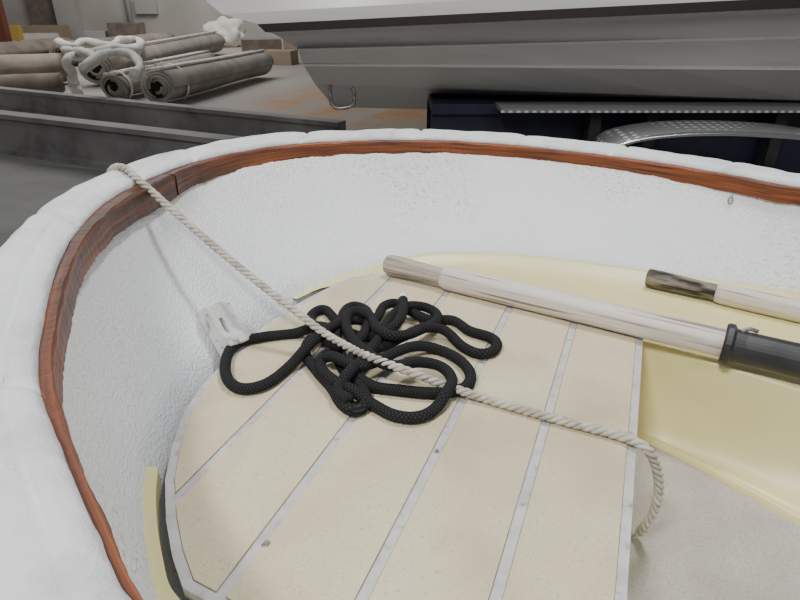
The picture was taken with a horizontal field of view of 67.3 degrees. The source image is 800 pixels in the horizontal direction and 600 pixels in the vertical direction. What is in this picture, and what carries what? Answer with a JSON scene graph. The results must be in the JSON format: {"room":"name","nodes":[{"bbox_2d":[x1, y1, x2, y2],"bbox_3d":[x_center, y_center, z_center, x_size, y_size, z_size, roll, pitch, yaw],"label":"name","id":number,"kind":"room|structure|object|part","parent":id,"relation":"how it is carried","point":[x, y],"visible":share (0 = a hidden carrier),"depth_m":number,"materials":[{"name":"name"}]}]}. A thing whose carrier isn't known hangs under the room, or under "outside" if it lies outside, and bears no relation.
{"room":"shipyard hall","nodes":[
{"label":"shipyard hall","id":0,"kind":"room"},
{"bbox_2d":[2,0,282,41],"bbox_3d":[0.000,-15.156,23.898,60.000,9.000,0.300,0,27,0],"label":"wall","id":1,"kind":"structure","parent":0,"point":[177,17],"depth_m":25.33,"materials":[{"name":"paint"}]},
{"bbox_2d":[124,0,133,21],"bbox_3d":[-11.323,-14.798,23.741,0.237,8.500,0.237,0,27,0],"label":"conduit pipe","id":2,"kind":"object","parent":1,"relation":"attached to","point":[127,3],"visible":0.48,"depth_m":25.02,"materials":[{"name":"grey metal"}]},
{"bbox_2d":[133,0,158,13],"bbox_3d":[-10.592,-12.259,25.061,0.900,0.600,0.200,0,27,0],"label":"electrical box","id":3,"kind":"object","parent":1,"relation":"attached to","point":[141,6],"visible":1,"depth_m":25.00,"materials":[{"name":"grey metal"}]},
{"bbox_2d":[0,42,426,170],"bbox_3d":[0.000,-3.610,11.050,60.000,0.200,35.000,0,27,0],"label":"floor","id":4,"kind":"structure","parent":0,"point":[286,89],"depth_m":10.73,"materials":[{"name":"concrete"}]},
{"bbox_2d":[0,0,23,41],"bbox_3d":[-11.511,-9.915,16.750,0.843,6.000,0.318,9,28,17],"label":"steel post","id":5,"kind":"object","parent":4,"relation":"on","point":[6,31],"visible":0.58,"depth_m":17.64,"materials":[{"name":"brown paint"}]},
{"bbox_3d":[-11.759,-9.954,16.826,0.250,6.000,0.250,0,27,0],"label":"post","id":6,"kind":"part","parent":5,"relation":"part of","materials":[{"name":"metal"}]},
{"bbox_2d":[0,73,65,92],"bbox_3d":[-6.767,-3.764,10.621,1.500,0.432,0.497,-13,29,-24],"label":"roll","id":7,"kind":"object","parent":4,"relation":"on","point":[54,82],"visible":0.59,"depth_m":10.56,"materials":[{"name":"brown fabric"}]},
{"bbox_2d":[0,53,67,81],"bbox_3d":[-7.813,-4.664,12.202,1.971,0.609,0.697,-19,32,-34],"label":"roll","id":8,"kind":"object","parent":4,"relation":"on","point":[47,62],"visible":0.7,"depth_m":12.12,"materials":[{"name":"brown fabric"}]},
{"bbox_2d":[11,33,59,40],"bbox_3d":[-12.522,-8.252,19.375,2.877,0.637,0.689,-15,30,-27],"label":"roll","id":9,"kind":"object","parent":4,"relation":"on","point":[27,36],"visible":0.15,"depth_m":19.50,"materials":[{"name":"brown fabric"}]},
{"bbox_2d":[0,37,71,54],"bbox_3d":[-10.002,-6.568,15.956,0.808,0.612,3.231,8,27,15],"label":"roll","id":10,"kind":"object","parent":4,"relation":"on","point":[34,46],"visible":0.42,"depth_m":15.85,"materials":[{"name":"brown fabric"}]},
{"bbox_2d":[25,0,57,24],"bbox_3d":[-14.932,-12.427,24.924,1.200,3.200,0.120,0,27,0],"label":"board","id":11,"kind":"object","parent":4,"relation":"on","point":[40,12],"visible":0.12,"depth_m":25.07,"materials":[{"name":"brown wood"}]},
{"bbox_2d":[23,25,71,38],"bbox_3d":[-14.247,-10.750,24.363,1.400,0.700,0.900,-3,27,-5],"label":"crate","id":12,"kind":"object","parent":4,"relation":"on","point":[62,30],"visible":0.49,"depth_m":23.91,"materials":[{"name":"brown wood"}]},
{"bbox_2d":[0,161,106,247],"bbox_3d":[-4.562,-0.946,5.460,8.513,0.020,3.376,13,29,24],"label":"floor plate","id":13,"kind":"object","parent":4,"relation":"on","point":[25,188],"visible":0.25,"depth_m":5.70,"materials":[{"name":"grey metal"}]},
{"bbox_2d":[52,0,84,39],"bbox_3d":[-13.841,-14.964,23.514,0.800,9.000,0.500,0,27,0],"label":"concrete column","id":14,"kind":"structure","parent":4,"relation":"on","point":[67,12],"depth_m":24.89,"materials":[{"name":"grey concrete"}]},
{"bbox_2d":[83,30,108,37],"bbox_3d":[-12.287,-10.661,24.408,0.800,0.500,0.700,-5,27,-10],"label":"crate","id":15,"kind":"object","parent":4,"relation":"on","point":[90,33],"visible":0.41,"depth_m":24.06,"materials":[{"name":"grey"}]},
{"bbox_2d":[54,36,145,93],"bbox_3d":[-5.853,-4.748,12.036,1.815,0.919,5.194,-13,29,-24],"label":"hose","id":16,"kind":"object","parent":4,"relation":"on","point":[74,85],"visible":0.81,"depth_m":10.77,"materials":[{"name":"white plastic"}]},
{"bbox_2d":[60,46,143,78],"bbox_3d":[-4.856,-3.954,9.763,0.954,0.351,3.934,-15,30,-27],"label":"hose","id":17,"kind":"object","parent":16,"relation":"on","point":[93,59],"visible":0.94,"depth_m":8.88,"materials":[{"name":"white plastic"}]},
{"bbox_2d":[49,32,174,63],"bbox_3d":[-8.555,-7.807,18.485,0.735,0.588,5.850,4,27,7],"label":"roll","id":18,"kind":"object","parent":4,"relation":"on","point":[160,35],"visible":0.17,"depth_m":19.15,"materials":[{"name":"brown fabric"}]},
{"bbox_2d":[0,110,241,169],"bbox_3d":[-4.478,-1.921,6.924,8.057,0.460,0.190,12,29,23],"label":"steel beam","id":19,"kind":"structure","parent":4,"relation":"on","point":[73,141],"depth_m":6.37,"materials":[{"name":"grey metal"}]},
{"bbox_2d":[106,22,145,36],"bbox_3d":[-11.034,-10.795,24.341,1.200,0.800,0.800,3,27,5],"label":"crate","id":20,"kind":"object","parent":4,"relation":"on","point":[115,29],"visible":0.56,"depth_m":23.95,"materials":[{"name":"brown wood"}]},
{"bbox_2d":[100,65,154,98],"bbox_3d":[-4.907,-3.972,11.015,0.589,0.545,1.426,3,27,7],"label":"roll","id":21,"kind":"object","parent":4,"relation":"on","point":[115,83],"visible":0.74,"depth_m":10.45,"materials":[{"name":"brown"}]},
{"bbox_2d":[78,31,225,83],"bbox_3d":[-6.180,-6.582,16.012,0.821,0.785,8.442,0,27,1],"label":"roll","id":22,"kind":"object","parent":4,"relation":"on","point":[212,41],"visible":0.66,"depth_m":15.24,"materials":[{"name":"brown fabric"}]},
{"bbox_2d":[0,86,345,136],"bbox_3d":[-6.142,-3.165,9.531,12.373,0.360,0.170,13,29,25],"label":"steel beam","id":23,"kind":"structure","parent":4,"relation":"on","point":[243,123],"depth_m":8.11,"materials":[{"name":"grey metal"}]},
{"bbox_2d":[143,50,215,66],"bbox_3d":[-5.144,-5.508,14.138,0.556,0.501,3.210,3,27,6],"label":"roll","id":24,"kind":"object","parent":4,"relation":"on","point":[197,55],"visible":0.27,"depth_m":13.95,"materials":[{"name":"brown"}]},
{"bbox_2d":[141,49,273,101],"bbox_3d":[-3.615,-4.485,11.915,0.716,0.676,4.266,6,27,12],"label":"roll","id":25,"kind":"object","parent":4,"relation":"on","point":[163,83],"visible":1,"depth_m":10.88,"materials":[{"name":"brown fabric"}]},
{"bbox_2d":[200,16,246,46],"bbox_3d":[-6.745,-10.261,22.951,1.755,1.064,1.168,0,27,0],"label":"plastic sack","id":26,"kind":"object","parent":4,"relation":"on","point":[232,30],"visible":0.66,"depth_m":22.55,"materials":[{"name":"white plastic"}]},
{"bbox_2d":[241,38,281,51],"bbox_3d":[-4.777,-8.773,20.711,1.300,0.420,0.800,-8,28,-15],"label":"cardboard box","id":27,"kind":"object","parent":4,"relation":"on","point":[247,44],"visible":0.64,"depth_m":20.35,"materials":[{"name":"brown cardboard"}]},
{"bbox_2d":[265,49,298,64],"bbox_3d":[-3.371,-6.790,16.802,0.900,0.360,0.600,5,27,10],"label":"cardboard box","id":28,"kind":"object","parent":4,"relation":"on","point":[280,56],"visible":0.64,"depth_m":16.54,"materials":[{"name":"brown cardboard"}]},
{"bbox_2d":[283,40,297,49],"bbox_3d":[-3.749,-9.493,21.953,1.000,0.600,0.700,-3,27,-5],"label":"cardboard box","id":29,"kind":"object","parent":4,"relation":"on","point":[286,45],"visible":0.16,"depth_m":21.70,"materials":[{"name":"brown cardboard"}]},
{"bbox_2d":[426,95,799,173],"bbox_3d":[3.096,-0.753,3.920,5.808,1.049,1.712,0,27,0],"label":"trailer","id":30,"kind":"object","parent":4,"relation":"on","point":[759,133],"visible":0.44,"depth_m":3.68,"materials":[{"name":"blue paint"}]},
{"bbox_2d":[207,0,799,109],"bbox_3d":[1.957,-2.091,4.489,6.063,1.528,3.440,0,27,0],"label":"motorboat","id":31,"kind":"object","parent":30,"relation":"on","point":[390,54],"visible":0.99,"depth_m":3.32,"materials":[{"name":"grey"}]},
{"bbox_3d":[3.037,-1.131,3.526,4.927,0.020,0.260,0,27,0],"label":"tread plate","id":32,"kind":"part","parent":30,"relation":"part of","materials":[{"name":"silver metal"}]},
{"bbox_3d":[1.129,0.975,1.093,1.633,0.480,1.352,0,27,0],"label":"cradle","id":33,"kind":"object","parent":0,"visible":0},
{"bbox_2d":[0,129,799,599],"bbox_3d":[0.845,0.359,0.874,3.177,0.817,1.865,11,28,20],"label":"dinghy","id":34,"kind":"object","parent":33,"relation":"on","point":[130,469],"visible":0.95,"depth_m":1.01,"materials":[{"name":"white paint"}]},
{"bbox_3d":[0.583,0.326,0.262,3.124,0.170,0.668,17,31,31],"label":"mahogany rail","id":35,"kind":"part","parent":34,"relation":"part of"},
{"bbox_2d":[219,293,501,423],"bbox_3d":[-0.070,0.077,1.122,0.497,0.059,0.380,8,28,15],"label":"rope","id":36,"kind":"object","parent":34,"relation":"on","point":[351,384],"visible":0.96,"depth_m":1.08,"materials":[{"name":"black fabric"}]},
{"bbox_2d":[106,163,664,538],"bbox_3d":[-0.121,0.076,1.096,1.170,0.533,0.078,13,29,24],"label":"rope","id":37,"kind":"object","parent":34,"relation":"on","point":[625,437],"visible":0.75,"depth_m":1.00,"materials":[{"name":"beige fabric"}]},
{"bbox_3d":[1.065,-0.179,1.301,3.082,0.191,0.645,5,27,11],"label":"mahogany rail","id":38,"kind":"part","parent":34,"relation":"part of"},
{"bbox_2d":[383,255,799,378],"bbox_3d":[1.023,0.190,0.895,2.450,0.080,0.140,15,30,27],"label":"oar","id":39,"kind":"object","parent":34,"relation":"on","point":[732,344],"visible":1,"depth_m":1.18,"materials":[{"name":"paint"}]},
{"bbox_3d":[1.282,0.551,0.705,2.060,0.015,0.940,10,28,19],"label":"sole panel","id":40,"kind":"part","parent":34,"relation":"part of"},
{"bbox_2d":[645,269,799,322],"bbox_3d":[1.420,0.194,0.937,2.000,0.049,0.140,17,31,30],"label":"oar","id":41,"kind":"object","parent":34,"relation":"on","point":[766,303],"visible":1,"depth_m":1.33,"materials":[{"name":"paint"}]}
]}

